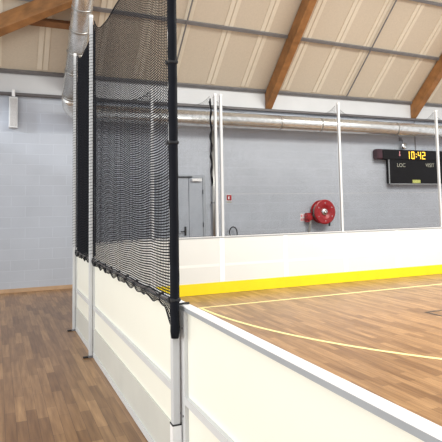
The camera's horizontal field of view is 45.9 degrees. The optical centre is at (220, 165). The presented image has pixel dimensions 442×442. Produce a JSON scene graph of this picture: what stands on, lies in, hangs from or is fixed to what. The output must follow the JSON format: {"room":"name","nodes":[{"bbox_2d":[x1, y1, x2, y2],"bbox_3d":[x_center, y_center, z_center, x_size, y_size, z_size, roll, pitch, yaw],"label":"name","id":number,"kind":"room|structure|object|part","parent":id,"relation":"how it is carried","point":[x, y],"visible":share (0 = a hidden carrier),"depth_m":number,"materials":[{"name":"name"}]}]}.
{"room":"sports facility","nodes":[
{"label":"sports facility","id":0,"kind":"room"},
{"bbox_2d":[0,274,441,441],"bbox_3d":[3.923,1.998,6.014,21.000,0.122,13.250,1,-5,-23],"label":"floor","id":1,"kind":"structure","parent":0,"point":[383,337],"depth_m":5.73,"materials":[{"name":"brown wood"}]},
{"bbox_2d":[67,53,76,330],"bbox_3d":[-1.916,0.303,6.732,0.099,3.574,0.048,1,-5,-23],"label":"pole","id":2,"kind":"object","parent":1,"relation":"on","point":[74,54],"visible":1,"depth_m":6.73,"materials":[{"name":"white metal"}]},
{"bbox_2d":[75,253,95,349],"bbox_3d":[-1.590,1.536,6.093,0.052,1.000,1.305,1,-5,-23],"label":"board","id":3,"kind":"object","parent":1,"relation":"on","point":[81,266],"visible":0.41,"depth_m":6.22,"materials":[{"name":"white plastic"}]},
{"bbox_3d":[-1.842,1.599,6.669,0.034,0.972,0.042,1,-5,-23],"label":"post","id":4,"kind":"part","parent":3,"relation":"part of","materials":[{"name":"white metal"}]},
{"bbox_3d":[-1.591,2.011,6.052,0.022,0.046,1.221,1,-5,-23],"label":"rail","id":5,"kind":"part","parent":3,"relation":"part of","materials":[{"name":"white plastic"}]},
{"bbox_3d":[-1.600,1.534,6.089,0.022,0.038,1.221,1,-5,-23],"label":"rail","id":6,"kind":"part","parent":3,"relation":"part of","materials":[{"name":"white plastic"}]},
{"bbox_3d":[-1.584,1.542,6.095,0.012,0.955,1.221,1,-5,-23],"label":"panel","id":7,"kind":"part","parent":3,"relation":"part of","materials":[{"name":"white plastic"}]},
{"bbox_2d":[83,15,92,358],"bbox_3d":[-1.406,0.171,5.538,0.099,3.634,0.048,1,-5,-23],"label":"pole","id":8,"kind":"object","parent":1,"relation":"on","point":[90,196],"visible":1,"depth_m":5.53,"materials":[{"name":"white metal"}]},
{"bbox_2d":[75,25,95,262],"bbox_3d":[-1.617,-0.201,6.188,0.058,2.606,1.247,1,-5,-23],"label":"net","id":9,"kind":"object","parent":8,"relation":"hanging from","point":[83,61],"visible":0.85,"depth_m":6.16,"materials":[{"name":"black fabric"}]},
{"bbox_2d":[91,0,179,322],"bbox_3d":[-0.821,-0.335,4.304,0.038,2.735,2.826,1,-5,-23],"label":"net","id":10,"kind":"object","parent":8,"relation":"hanging from","point":[131,29],"visible":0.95,"depth_m":4.00,"materials":[{"name":"black fabric"}]},
{"bbox_3d":[-0.835,-1.558,4.402,0.023,0.281,2.826,1,-5,-23],"label":"cord","id":11,"kind":"part","parent":10,"relation":"part of","materials":[{"name":"black fabric"}]},
{"bbox_3d":[-0.799,0.876,4.188,0.010,0.018,2.780,1,-5,-23],"label":"rail cord","id":12,"kind":"part","parent":10,"relation":"part of","materials":[{"name":"black fabric"}]},
{"bbox_3d":[-0.801,0.959,4.181,0.013,0.135,2.782,1,-5,-23],"label":"hem cord","id":13,"kind":"part","parent":10,"relation":"part of","materials":[{"name":"black fabric"}]},
{"bbox_3d":[-0.792,0.871,4.214,0.021,0.018,2.820,1,-5,-23],"label":"cord","id":14,"kind":"part","parent":10,"relation":"part of","materials":[{"name":"black fabric"}]},
{"bbox_2d":[76,239,152,284],"bbox_3d":[-1.724,1.673,7.824,0.498,1.000,2.259,-2,-5,18],"label":"board","id":15,"kind":"object","parent":1,"relation":"on","point":[145,239],"visible":0.08,"depth_m":8.62,"materials":[{"name":"white plastic"}]},
{"bbox_2d":[92,259,183,441],"bbox_3d":[-0.762,1.372,4.162,0.052,1.000,2.900,1,-5,-23],"label":"board","id":16,"kind":"object","parent":1,"relation":"on","point":[131,330],"visible":0.67,"depth_m":3.80,"materials":[{"name":"white plastic"}]},
{"bbox_3d":[-1.327,1.497,5.469,0.034,0.972,0.042,1,-5,-23],"label":"post","id":17,"kind":"part","parent":16,"relation":"part of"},
{"bbox_3d":[-0.763,1.846,4.121,0.022,0.046,2.816,1,-5,-23],"label":"rail","id":18,"kind":"part","parent":16,"relation":"part of","materials":[{"name":"white plastic"}]},
{"bbox_3d":[-0.772,1.370,4.158,0.022,0.038,2.816,1,-5,-23],"label":"rail","id":19,"kind":"part","parent":16,"relation":"part of","materials":[{"name":"white plastic"}]},
{"bbox_3d":[-0.756,1.377,4.164,0.012,0.955,2.816,1,-5,-23],"label":"panel","id":20,"kind":"part","parent":16,"relation":"part of","materials":[{"name":"white plastic"}]},
{"bbox_3d":[-0.769,0.891,4.200,0.046,0.022,2.900,1,-5,-23],"label":"rail","id":21,"kind":"part","parent":16,"relation":"part of","materials":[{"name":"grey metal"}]},
{"bbox_3d":[-0.204,1.274,2.850,0.034,0.972,0.042,1,-5,-23],"label":"post","id":22,"kind":"part","parent":16,"relation":"part of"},
{"bbox_2d":[150,89,153,238],"bbox_3d":[-1.205,0.454,8.965,0.101,3.594,0.052,1,-5,-23],"label":"pole","id":23,"kind":"object","parent":1,"relation":"on","point":[151,89],"visible":0.14,"depth_m":9.01,"materials":[{"name":"white metal"}]},
{"bbox_2d":[75,56,151,249],"bbox_3d":[-1.761,-0.095,7.963,0.471,2.556,2.251,-2,-5,18],"label":"net","id":24,"kind":"object","parent":23,"relation":"hanging from","point":[76,56],"visible":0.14,"depth_m":8.63,"materials":[{"name":"black fabric"}]},
{"bbox_2d":[150,97,210,238],"bbox_3d":[-0.708,-0.013,9.270,1.129,2.552,0.022,1,-5,-23],"label":"net","id":25,"kind":"object","parent":23,"relation":"attached to","point":[204,140],"visible":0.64,"depth_m":9.35,"materials":[{"name":"black fabric"}]},
{"bbox_2d":[167,30,181,441],"bbox_3d":[-0.290,0.023,2.913,0.100,3.484,0.051,1,-5,-23],"label":"pole","id":26,"kind":"object","parent":1,"relation":"on","point":[175,424],"visible":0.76,"depth_m":2.81,"materials":[{"name":"white metal"}]},
{"bbox_2d":[165,0,188,338],"bbox_3d":[-0.246,-0.404,2.914,0.123,2.666,0.057,1,-5,-23],"label":"bundle","id":27,"kind":"object","parent":26,"relation":"hanging from","point":[173,142],"visible":1,"depth_m":2.85,"materials":[{"name":"black fabric"}]},
{"bbox_2d":[152,236,222,296],"bbox_3d":[-0.570,1.749,9.060,1.275,1.000,0.048,1,-5,-23],"label":"board","id":28,"kind":"object","parent":1,"relation":"on","point":[200,258],"visible":0.71,"depth_m":9.11,"materials":[{"name":"white plastic"}]},
{"bbox_3d":[-0.578,1.269,9.098,1.275,0.022,0.046,1,-5,-23],"label":"rail","id":29,"kind":"part","parent":28,"relation":"part of","materials":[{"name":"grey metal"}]},
{"bbox_2d":[213,94,218,235],"bbox_3d":[-0.103,0.471,9.436,0.101,3.594,0.052,1,-5,-23],"label":"pole","id":30,"kind":"object","parent":1,"relation":"on","point":[214,95],"visible":0.81,"depth_m":9.46,"materials":[{"name":"white metal"}]},
{"bbox_2d":[209,98,212,185],"bbox_3d":[-0.181,-0.433,9.560,0.068,1.622,0.046,1,-5,-23],"label":"net","id":31,"kind":"object","parent":30,"relation":"hanging from","point":[210,134],"visible":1,"depth_m":9.55,"materials":[{"name":"black fabric"}]},
{"bbox_2d":[219,94,224,235],"bbox_3d":[-0.002,0.473,9.479,0.101,3.594,0.052,1,-5,-23],"label":"pole","id":32,"kind":"object","parent":1,"relation":"on","point":[220,95],"visible":0.8,"depth_m":9.51,"materials":[{"name":"white metal"}]},
{"bbox_2d":[213,106,339,235],"bbox_3d":[1.115,0.017,10.049,2.714,2.550,0.022,1,-5,-23],"label":"net","id":33,"kind":"object","parent":32,"relation":"hanging from","point":[271,116],"visible":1,"depth_m":10.02,"materials":[{"name":"black fabric"}]},
{"bbox_3d":[1.137,1.285,9.951,2.710,0.006,0.022,1,-5,-23],"label":"cord","id":34,"kind":"part","parent":33,"relation":"part of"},
{"bbox_3d":[1.095,-1.113,10.137,2.714,0.283,0.022,1,-5,-23],"label":"cord","id":35,"kind":"part","parent":33,"relation":"part of","materials":[{"name":"white"}]},
{"bbox_2d":[222,233,286,292],"bbox_3d":[0.614,1.768,9.566,1.300,1.000,0.048,1,-5,-23],"label":"board","id":36,"kind":"object","parent":1,"relation":"on","point":[249,262],"visible":1,"depth_m":9.54,"materials":[{"name":"white plastic"}]},
{"bbox_3d":[0.605,1.288,9.604,1.300,0.022,0.046,1,-5,-23],"label":"rail","id":37,"kind":"part","parent":36,"relation":"part of","materials":[{"name":"grey metal"}]},
{"bbox_2d":[181,304,441,441],"bbox_3d":[0.384,1.144,1.489,0.052,1.000,2.925,1,-5,-23],"label":"board","id":38,"kind":"object","parent":1,"relation":"on","point":[238,385],"visible":1,"depth_m":2.00,"materials":[{"name":"white plastic"}]},
{"bbox_3d":[-0.186,1.270,2.807,0.034,0.972,0.042,1,-5,-23],"label":"post","id":39,"kind":"part","parent":38,"relation":"part of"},
{"bbox_3d":[0.375,1.142,1.485,0.022,0.038,2.841,1,-5,-23],"label":"rail","id":40,"kind":"part","parent":38,"relation":"part of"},
{"bbox_2d":[284,231,346,286],"bbox_3d":[1.837,1.787,10.089,1.360,1.000,0.048,1,-5,-23],"label":"board","id":41,"kind":"object","parent":1,"relation":"on","point":[312,258],"visible":1,"depth_m":10.06,"materials":[{"name":"white plastic"}]},
{"bbox_3d":[1.828,1.307,10.127,1.360,0.022,0.046,1,-5,-23],"label":"rail","id":42,"kind":"part","parent":41,"relation":"part of","materials":[{"name":"grey metal"}]},
{"bbox_2d":[336,103,343,230],"bbox_3d":[2.391,0.511,10.502,0.101,3.594,0.052,1,-5,-23],"label":"pole","id":43,"kind":"object","parent":1,"relation":"on","point":[337,104],"visible":0.84,"depth_m":10.53,"materials":[{"name":"white metal"}]},
{"bbox_2d":[340,110,438,230],"bbox_3d":[3.586,0.056,11.106,2.609,2.550,0.022,1,-5,-23],"label":"net","id":44,"kind":"object","parent":43,"relation":"hanging from","point":[340,110],"visible":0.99,"depth_m":11.06,"materials":[{"name":"fabric"}]},
{"bbox_2d":[345,229,398,281],"bbox_3d":[3.059,1.807,10.612,1.300,1.000,0.048,1,-5,-23],"label":"board","id":45,"kind":"object","parent":1,"relation":"on","point":[370,254],"visible":1,"depth_m":10.59,"materials":[{"name":"white plastic"}]},
{"bbox_3d":[3.051,1.326,10.649,1.300,0.022,0.046,1,-5,-23],"label":"rail","id":46,"kind":"part","parent":45,"relation":"part of","materials":[{"name":"grey metal"}]},
{"bbox_2d":[396,227,441,276],"bbox_3d":[4.266,1.826,11.128,1.325,1.000,0.048,1,-5,-23],"label":"board","id":47,"kind":"object","parent":1,"relation":"on","point":[419,250],"visible":1,"depth_m":11.08,"materials":[{"name":"white plastic"}]},
{"bbox_3d":[4.258,1.345,11.165,1.325,0.022,0.046,1,-5,-23],"label":"rail","id":48,"kind":"part","parent":47,"relation":"part of","materials":[{"name":"grey metal"}]},
{"bbox_2d":[434,110,441,226],"bbox_3d":[4.806,0.549,11.535,0.101,3.594,0.052,1,-5,-23],"label":"pole","id":49,"kind":"object","parent":1,"relation":"on","point":[435,111],"visible":0.94,"depth_m":11.57,"materials":[{"name":"white metal"}]},
{"bbox_2d":[434,120,441,222],"bbox_3d":[5.682,0.089,12.002,1.919,2.550,0.022,1,-5,-23],"label":"net","id":50,"kind":"object","parent":49,"relation":"attached to","point":[439,120],"visible":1,"depth_m":11.73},
{"bbox_2d":[0,95,441,289],"bbox_3d":[1.312,0.327,12.185,21.000,4.260,0.150,1,-5,-23],"label":"wall","id":51,"kind":"structure","parent":0,"point":[36,156],"depth_m":11.40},
{"bbox_2d":[9,90,17,127],"bbox_3d":[-3.930,-1.074,9.887,0.155,0.720,0.138,1,-5,-23],"label":"speaker","id":52,"kind":"object","parent":51,"relation":"attached to","point":[13,101],"visible":1,"depth_m":9.84},
{"bbox_2d":[10,98,16,125],"bbox_3d":[-3.912,-1.013,9.844,0.115,0.530,0.007,1,-5,-23],"label":"grille","id":53,"kind":"object","parent":52,"relation":"attached to","point":[13,101],"depth_m":9.84,"materials":[{"name":"white metal"}]},
{"bbox_2d":[0,285,71,293],"bbox_3d":[-4.802,2.309,9.303,7.550,0.075,0.018,1,-5,-23],"label":"baseboard","id":54,"kind":"structure","parent":51,"relation":"attached to","point":[4,291],"depth_m":9.85,"materials":[{"name":"brown wood"}]},
{"bbox_2d":[156,175,205,238],"bbox_3d":[-0.828,1.299,11.048,1.100,2.220,0.100,1,-5,-23],"label":"door","id":55,"kind":"structure","parent":51,"relation":"in","point":[185,181],"depth_m":11.16,"materials":[{"name":"grey metal"}]},
{"bbox_2d":[210,130,215,235],"bbox_3d":[-0.157,0.812,11.378,0.100,3.180,0.100,1,-5,-23],"label":"downpipe","id":56,"kind":"object","parent":51,"relation":"attached to","point":[213,170],"visible":0.37,"depth_m":11.37,"materials":[{"name":"grey metal"}]},
{"bbox_2d":[0,73,441,119],"bbox_3d":[1.313,-1.514,12.250,21.000,0.420,0.020,1,-5,-23],"label":"trim","id":57,"kind":"structure","parent":51,"relation":"attached to","point":[21,83],"depth_m":11.90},
{"bbox_2d":[0,91,441,122],"bbox_3d":[1.334,-1.278,12.192,21.000,0.060,0.064,1,-5,-23],"label":"wall rail","id":58,"kind":"object","parent":51,"relation":"attached to","point":[1,93],"visible":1,"depth_m":11.96,"materials":[{"name":"grey metal"}]},
{"bbox_2d":[226,195,231,202],"bbox_3d":[0.178,0.731,11.578,0.130,0.180,0.010,1,-5,-23],"label":"fire sign","id":59,"kind":"object","parent":51,"relation":"attached to","point":[227,196],"visible":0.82,"depth_m":11.57,"materials":[{"name":"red plastic"}]},
{"bbox_2d":[300,214,304,220],"bbox_3d":[1.928,1.217,12.288,0.140,0.180,0.008,1,-5,-23],"label":"instruction sticker","id":60,"kind":"object","parent":51,"relation":"attached to","point":[303,215],"visible":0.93,"depth_m":12.28,"materials":[{"name":"white plastic"}]},
{"bbox_2d":[305,199,334,231],"bbox_3d":[2.341,1.615,12.289,0.735,1.636,0.268,1,-5,-23],"label":"hose reel","id":61,"kind":"object","parent":51,"relation":"attached to","point":[320,204],"visible":0.72,"depth_m":12.25,"materials":[{"name":"red metal"}]},
{"bbox_2d":[254,192,441,193],"bbox_3d":[5.462,0.709,13.848,12.050,0.012,0.006,1,-5,-23],"label":"trim","id":62,"kind":"structure","parent":51,"relation":"attached to","point":[396,192],"depth_m":12.43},
{"bbox_2d":[399,137,406,148],"bbox_3d":[4.708,-0.583,13.543,0.170,0.325,0.172,1,-5,-23],"label":"wall lamp","id":63,"kind":"object","parent":51,"relation":"attached to","point":[402,145],"visible":0.94,"depth_m":13.48,"materials":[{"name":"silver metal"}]},
{"bbox_2d":[373,149,441,183],"bbox_3d":[5.119,0.045,13.635,2.705,0.890,0.190,1,-5,-23],"label":"scoreboard","id":64,"kind":"object","parent":51,"relation":"attached to","point":[426,166],"visible":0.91,"depth_m":13.48,"materials":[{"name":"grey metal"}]},
{"bbox_3d":[5.097,0.160,13.643,1.842,0.614,0.140,1,-5,-23],"label":"score panel","id":65,"kind":"part","parent":64,"relation":"part of","materials":[{"name":"black plastic"}]},
{"bbox_2d":[0,0,441,103],"bbox_3d":[2.591,-5.225,9.398,21.000,6.601,7.066,1,-5,-23],"label":"ceiling","id":66,"kind":"structure","parent":0,"point":[207,56],"depth_m":11.34,"materials":[{"name":"beige"}]},
{"bbox_2d":[30,18,69,29],"bbox_3d":[-3.155,-2.588,9.460,0.960,0.159,0.160,1,-5,-23],"label":"timber purlin","id":67,"kind":"object","parent":66,"relation":"attached to","point":[51,23],"visible":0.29,"depth_m":9.46,"materials":[{"name":"brown wood"}]},
{"bbox_2d":[177,0,192,60],"bbox_3d":[0.222,-5.194,8.247,0.024,6.344,6.801,1,-5,-23],"label":"rod","id":68,"kind":"object","parent":66,"relation":"attached to","point":[192,0],"visible":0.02,"depth_m":10.33,"materials":[{"name":"grey metal"}]},
{"bbox_2d":[0,68,441,106],"bbox_3d":[1.331,-1.715,12.215,21.000,0.082,0.083,1,-5,-23],"label":"steel purlin","id":69,"kind":"object","parent":66,"relation":"attached to","point":[2,70],"visible":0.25,"depth_m":11.81,"materials":[{"name":"grey metal"}]},
{"bbox_2d":[21,0,439,59],"bbox_3d":[1.721,-2.757,11.342,21.002,0.312,0.083,1,-5,-24],"label":"steel purlin","id":70,"kind":"object","parent":66,"relation":"attached to","point":[98,9],"visible":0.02,"depth_m":11.04,"materials":[{"name":"grey metal"}]},
{"bbox_2d":[265,0,316,108],"bbox_3d":[2.362,-4.890,9.309,0.170,6.661,6.716,1,-5,-23],"label":"rafter","id":71,"kind":"object","parent":66,"relation":"attached to","point":[306,7],"visible":1,"depth_m":11.21,"materials":[{"name":"brown wood"}]},
{"bbox_2d":[346,0,396,96],"bbox_3d":[4.378,-5.128,10.024,0.024,6.344,6.801,1,-5,-23],"label":"rod","id":72,"kind":"object","parent":66,"relation":"attached to","point":[396,0],"visible":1,"depth_m":12.01,"materials":[{"name":"grey metal"}]},
{"bbox_2d":[410,0,441,6],"bbox_3d":[2.081,-3.720,10.535,21.002,0.308,0.079,1,-5,-24],"label":"steel purlin","id":73,"kind":"object","parent":66,"relation":"attached to","point":[420,1],"visible":1,"depth_m":11.64,"materials":[{"name":"grey metal"}]},
{"bbox_2d":[410,54,441,117],"bbox_3d":[6.353,-4.827,11.015,0.170,6.661,6.716,1,-5,-23],"label":"rafter","id":74,"kind":"object","parent":66,"relation":"attached to","point":[435,75],"visible":1,"depth_m":13.33,"materials":[{"name":"brown wood"}]},
{"bbox_3d":[-1.683,-4.954,7.580,0.170,6.661,6.716,1,-5,-23],"label":"rafter","id":75,"kind":"object","parent":66,"relation":"attached to","visible":0},
{"bbox_2d":[0,0,71,36],"bbox_3d":[-3.717,-2.439,8.959,2.786,1.482,0.459,-1,-4,2],"label":"diagonal timber","id":76,"kind":"object","parent":75,"relation":"attached to","point":[11,20],"visible":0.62,"depth_m":8.83,"materials":[{"name":"brown wood"}]},
{"bbox_2d":[62,0,93,117],"bbox_3d":[-2.157,-2.770,8.552,0.542,3.527,3.915,1,-5,-23],"label":"duct","id":77,"kind":"object","parent":75,"relation":"attached to","point":[78,37],"visible":0.56,"depth_m":8.84,"materials":[{"name":"grey metal"}]},
{"bbox_2d":[101,105,441,137],"bbox_3d":[4.174,-0.928,13.067,14.680,0.346,0.346,1,-5,-23],"label":"duct","id":78,"kind":"object","parent":77,"relation":"attached to","point":[301,125],"visible":0.5,"depth_m":11.86,"materials":[{"name":"silver metal"}]}
]}

